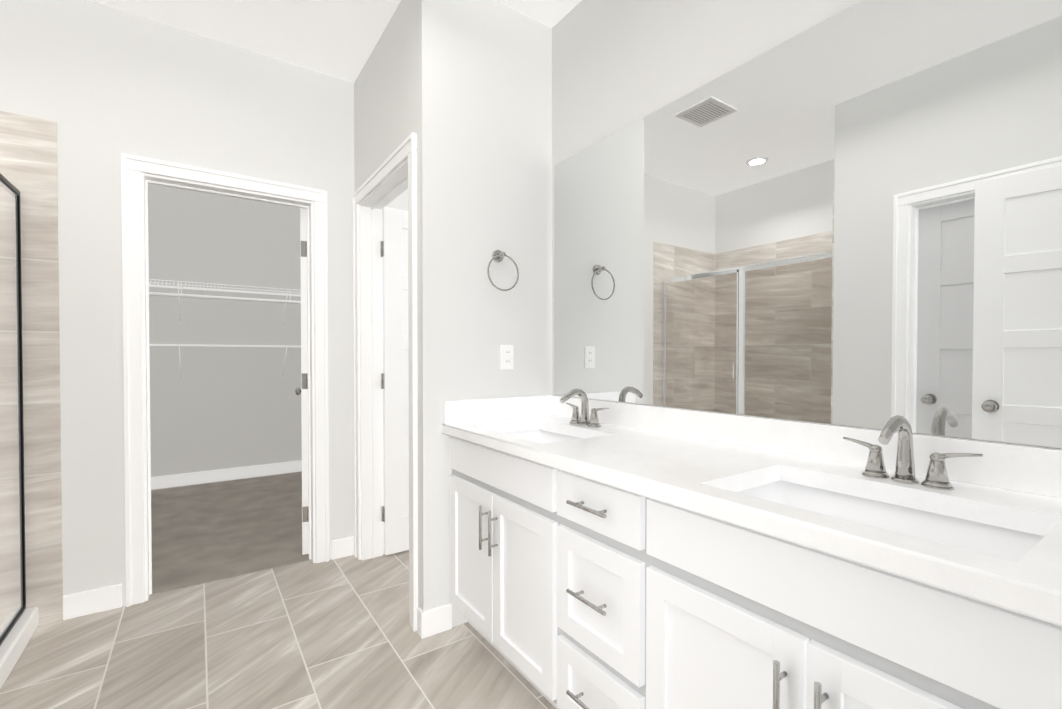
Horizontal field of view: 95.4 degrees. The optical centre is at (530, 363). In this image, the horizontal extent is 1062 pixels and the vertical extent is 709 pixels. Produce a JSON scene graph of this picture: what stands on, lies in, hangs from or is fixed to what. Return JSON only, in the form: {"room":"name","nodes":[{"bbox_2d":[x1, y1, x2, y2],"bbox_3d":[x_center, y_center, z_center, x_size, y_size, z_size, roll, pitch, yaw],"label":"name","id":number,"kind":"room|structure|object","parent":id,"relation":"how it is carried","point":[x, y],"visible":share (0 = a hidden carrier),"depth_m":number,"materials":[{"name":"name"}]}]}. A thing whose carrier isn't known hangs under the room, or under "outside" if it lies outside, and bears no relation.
{"room":"bathroom","nodes":[
{"label":"bathroom","id":0,"kind":"room"},
{"bbox_2d":[0,0,407,605],"bbox_3d":[-1.304,-0.257,2.746,4.040,2.780,0.120,-1,1,-35],"label":"wall","id":1,"kind":"structure","parent":0,"point":[70,67],"depth_m":2.25,"materials":[{"name":"white paint"}]},
{"bbox_2d":[0,111,62,625],"bbox_3d":[-2.456,0.045,1.875,0.910,2.200,0.010,-1,1,-35],"label":"tiled wall","id":2,"kind":"structure","parent":1,"relation":"attached to","point":[28,157],"depth_m":2.09,"materials":[{"name":"beige tile"}]},
{"bbox_2d":[0,607,38,689],"bbox_3d":[-1.760,1.106,1.471,0.090,0.090,1.470,-1,1,-35],"label":"sill","id":3,"kind":"structure","parent":2,"relation":"attached to","point":[17,639],"depth_m":1.89,"materials":[{"name":"white stone"}]},
{"bbox_2d":[0,173,25,645],"bbox_3d":[-1.760,0.168,1.458,0.014,1.785,1.466,-1,1,-35],"label":"shower enclosure","id":4,"kind":"object","parent":3,"relation":"on","point":[19,364],"visible":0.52,"depth_m":2.00,"materials":[{"name":"clear glass"}]},
{"bbox_2d":[63,584,121,619],"bbox_3d":[-1.998,1.086,2.204,0.202,0.110,0.013,-1,1,-35],"label":"baseboard","id":5,"kind":"structure","parent":1,"relation":"attached to","point":[88,602],"depth_m":2.20,"materials":[{"name":"white wood"}]},
{"bbox_2d":[121,153,328,606],"bbox_3d":[-1.572,0.079,2.566,0.898,2.114,0.164,-1,1,-35],"label":"trim","id":6,"kind":"structure","parent":1,"relation":"attached to","point":[139,174],"depth_m":2.35,"materials":[{"name":"white wood"}]},
{"bbox_2d":[295,208,308,554],"bbox_3d":[-1.436,0.101,3.168,0.242,2.030,0.729,-1,1,-35],"label":"closet door","id":7,"kind":"structure","parent":1,"relation":"in","point":[303,391],"depth_m":2.82,"materials":[{"name":"white wood"}]},
{"bbox_2d":[331,536,353,559],"bbox_3d":[-1.095,1.077,2.828,0.142,0.110,0.013,-1,1,-35],"label":"baseboard","id":8,"kind":"structure","parent":1,"relation":"attached to","point":[342,547],"depth_m":2.82,"materials":[{"name":"white wood"}]},
{"bbox_2d":[148,184,301,489],"bbox_3d":[-2.797,-0.282,4.643,3.100,2.780,0.120,-1,1,-35],"label":"wall","id":9,"kind":"structure","parent":0,"point":[215,408],"depth_m":4.51,"materials":[{"name":"grey paint"}]},
{"bbox_2d":[149,279,300,378],"bbox_3d":[-2.648,-0.279,4.426,3.072,0.828,0.404,-1,1,-35],"label":"wire shelf","id":10,"kind":"object","parent":9,"relation":"attached to","point":[178,287],"visible":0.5,"depth_m":4.29,"materials":[{"name":"white metal"}]},
{"bbox_2d":[151,460,301,489],"bbox_3d":[-2.759,1.042,4.607,3.100,0.110,0.013,-1,1,-35],"label":"baseboard","id":11,"kind":"structure","parent":9,"relation":"attached to","point":[174,480],"depth_m":4.52,"materials":[{"name":"white wood"}]},
{"bbox_2d":[150,472,310,594],"bbox_3d":[-2.129,1.169,3.696,3.340,0.104,2.470,-1,1,-35],"label":"floor","id":12,"kind":"structure","parent":0,"point":[207,533],"depth_m":3.27,"materials":[{"name":"brown carpet"}]},
{"bbox_2d":[0,550,555,708],"bbox_3d":[-0.395,1.201,1.449,4.040,0.100,3.200,-1,1,-35],"label":"floor","id":13,"kind":"structure","parent":0,"point":[338,633],"depth_m":1.90,"materials":[{"name":"beige tile"}]},
{"bbox_2d":[442,429,1061,708],"bbox_3d":[0.416,0.729,1.413,0.594,0.845,1.966,-1,1,-35],"label":"bathroom vanity","id":14,"kind":"object","parent":13,"relation":"on","point":[610,555],"depth_m":1.04,"materials":[{"name":"white wood"}]},
{"bbox_2d":[442,413,1061,612],"bbox_3d":[0.422,0.285,1.411,0.580,0.043,1.966,-1,1,-35],"label":"countertop","id":15,"kind":"structure","parent":14,"relation":"on","point":[692,470],"depth_m":1.02,"materials":[{"name":"white stone"}]},
{"bbox_2d":[494,425,585,440],"bbox_3d":[0.035,0.369,1.880,0.396,0.161,0.566,-1,1,-35],"label":"sink","id":16,"kind":"object","parent":15,"relation":"in","point":[531,432],"depth_m":2.13,"materials":[{"name":"white ceramic"}]},
{"bbox_2d":[558,389,609,428],"bbox_3d":[0.182,0.179,1.980,0.156,0.154,0.261,-1,1,-35],"label":"faucet","id":17,"kind":"object","parent":15,"relation":"on","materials":[{"name":"silver metal"}]},
{"bbox_2d":[730,473,1049,560],"bbox_3d":[0.663,0.381,0.971,0.396,0.161,0.566,-1,1,-35],"label":"sink","id":18,"kind":"object","parent":15,"relation":"in","point":[998,536],"depth_m":1.05,"materials":[{"name":"white ceramic"}]},
{"bbox_2d":[838,415,985,492],"bbox_3d":[0.810,0.191,1.070,0.156,0.154,0.261,-1,1,-35],"label":"faucet","id":19,"kind":"object","parent":15,"relation":"on","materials":[{"name":"silver metal"}]},
{"bbox_2d":[90,0,581,82],"bbox_3d":[-1.105,-1.692,2.438,4.200,0.100,5.900,-1,1,-35],"label":"ceiling","id":20,"kind":"structure","parent":0,"point":[339,39],"depth_m":2.32,"materials":[{"name":"white paint"}]},
{"bbox_2d":[354,75,358,191],"bbox_3d":[-0.962,-0.258,2.848,0.120,2.780,0.100,-1,1,-35],"label":"wall","id":21,"kind":"structure","parent":0,"point":[356,133],"depth_m":2.80,"materials":[{"name":"white paint"}]},
{"bbox_2d":[359,0,410,186],"bbox_3d":[-0.701,-1.278,2.456,0.120,0.730,0.820,-1,1,-35],"label":"wall","id":22,"kind":"structure","parent":0,"point":[384,103],"depth_m":2.36,"materials":[{"name":"white paint"}]},
{"bbox_2d":[352,132,417,631],"bbox_3d":[-0.701,0.080,2.474,0.164,2.114,0.948,-1,1,-35],"label":"trim","id":23,"kind":"structure","parent":22,"relation":"attached to","point":[393,176],"depth_m":2.77,"materials":[{"name":"white wood"}]},
{"bbox_2d":[380,207,408,554],"bbox_3d":[-0.545,0.103,3.036,0.785,2.030,0.179,-1,1,-35],"label":"room door","id":24,"kind":"structure","parent":22,"relation":"in","point":[395,373],"depth_m":2.84,"materials":[{"name":"white wood"}]},
{"bbox_2d":[411,0,551,626],"bbox_3d":[0.233,-0.254,2.543,1.740,2.780,0.120,-1,1,-35],"label":"wall","id":25,"kind":"structure","parent":0,"point":[481,99],"depth_m":2.13,"materials":[{"name":"white paint"}]},
{"bbox_2d":[417,607,423,638],"bbox_3d":[-0.462,1.088,2.026,0.013,0.110,0.055,-1,1,-35],"label":"baseboard","id":26,"kind":"structure","parent":25,"relation":"attached to","point":[419,620],"depth_m":2.02,"materials":[{"name":"white wood"}]},
{"bbox_2d":[421,603,451,638],"bbox_3d":[-0.399,1.088,2.044,0.138,0.110,0.013,-1,1,-35],"label":"baseboard","id":27,"kind":"structure","parent":25,"relation":"attached to","point":[437,620],"depth_m":2.04,"materials":[{"name":"white wood"}]},
{"bbox_2d":[442,395,549,424],"bbox_3d":[-0.139,0.205,2.205,0.560,0.096,0.020,-1,1,-35],"label":"backsplash","id":28,"kind":"structure","parent":25,"relation":"attached to","point":[489,409],"depth_m":2.18,"materials":[{"name":"white stone"}]},
{"bbox_2d":[487,250,518,290],"bbox_3d":[-0.134,-0.421,2.175,0.164,0.192,0.062,-1,1,-35],"label":"towel ring","id":29,"kind":"object","parent":25,"relation":"attached to","point":[498,255],"visible":1,"depth_m":2.18,"materials":[{"name":"silver metal"}]},
{"bbox_2d":[501,345,513,369],"bbox_3d":[-0.109,-0.029,2.232,0.070,0.115,0.008,-1,1,-35],"label":"electrical outlet plate","id":30,"kind":"object","parent":25,"relation":"attached to","point":[507,357],"visible":1,"depth_m":2.23,"materials":[{"name":"white plastic"}]},
{"bbox_2d":[550,395,1061,496],"bbox_3d":[0.652,0.214,1.569,0.020,0.096,1.966,-1,1,-35],"label":"backsplash","id":31,"kind":"structure","parent":25,"relation":"attached to","point":[1030,469],"depth_m":1.35,"materials":[{"name":"white stone"}]},
{"bbox_2d":[552,0,1061,448],"bbox_3d":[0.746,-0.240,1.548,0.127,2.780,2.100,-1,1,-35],"label":"mirror","id":32,"kind":"object","parent":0,"point":[851,215],"depth_m":1.36,"materials":[{"name":"silver mirror"}]}
]}

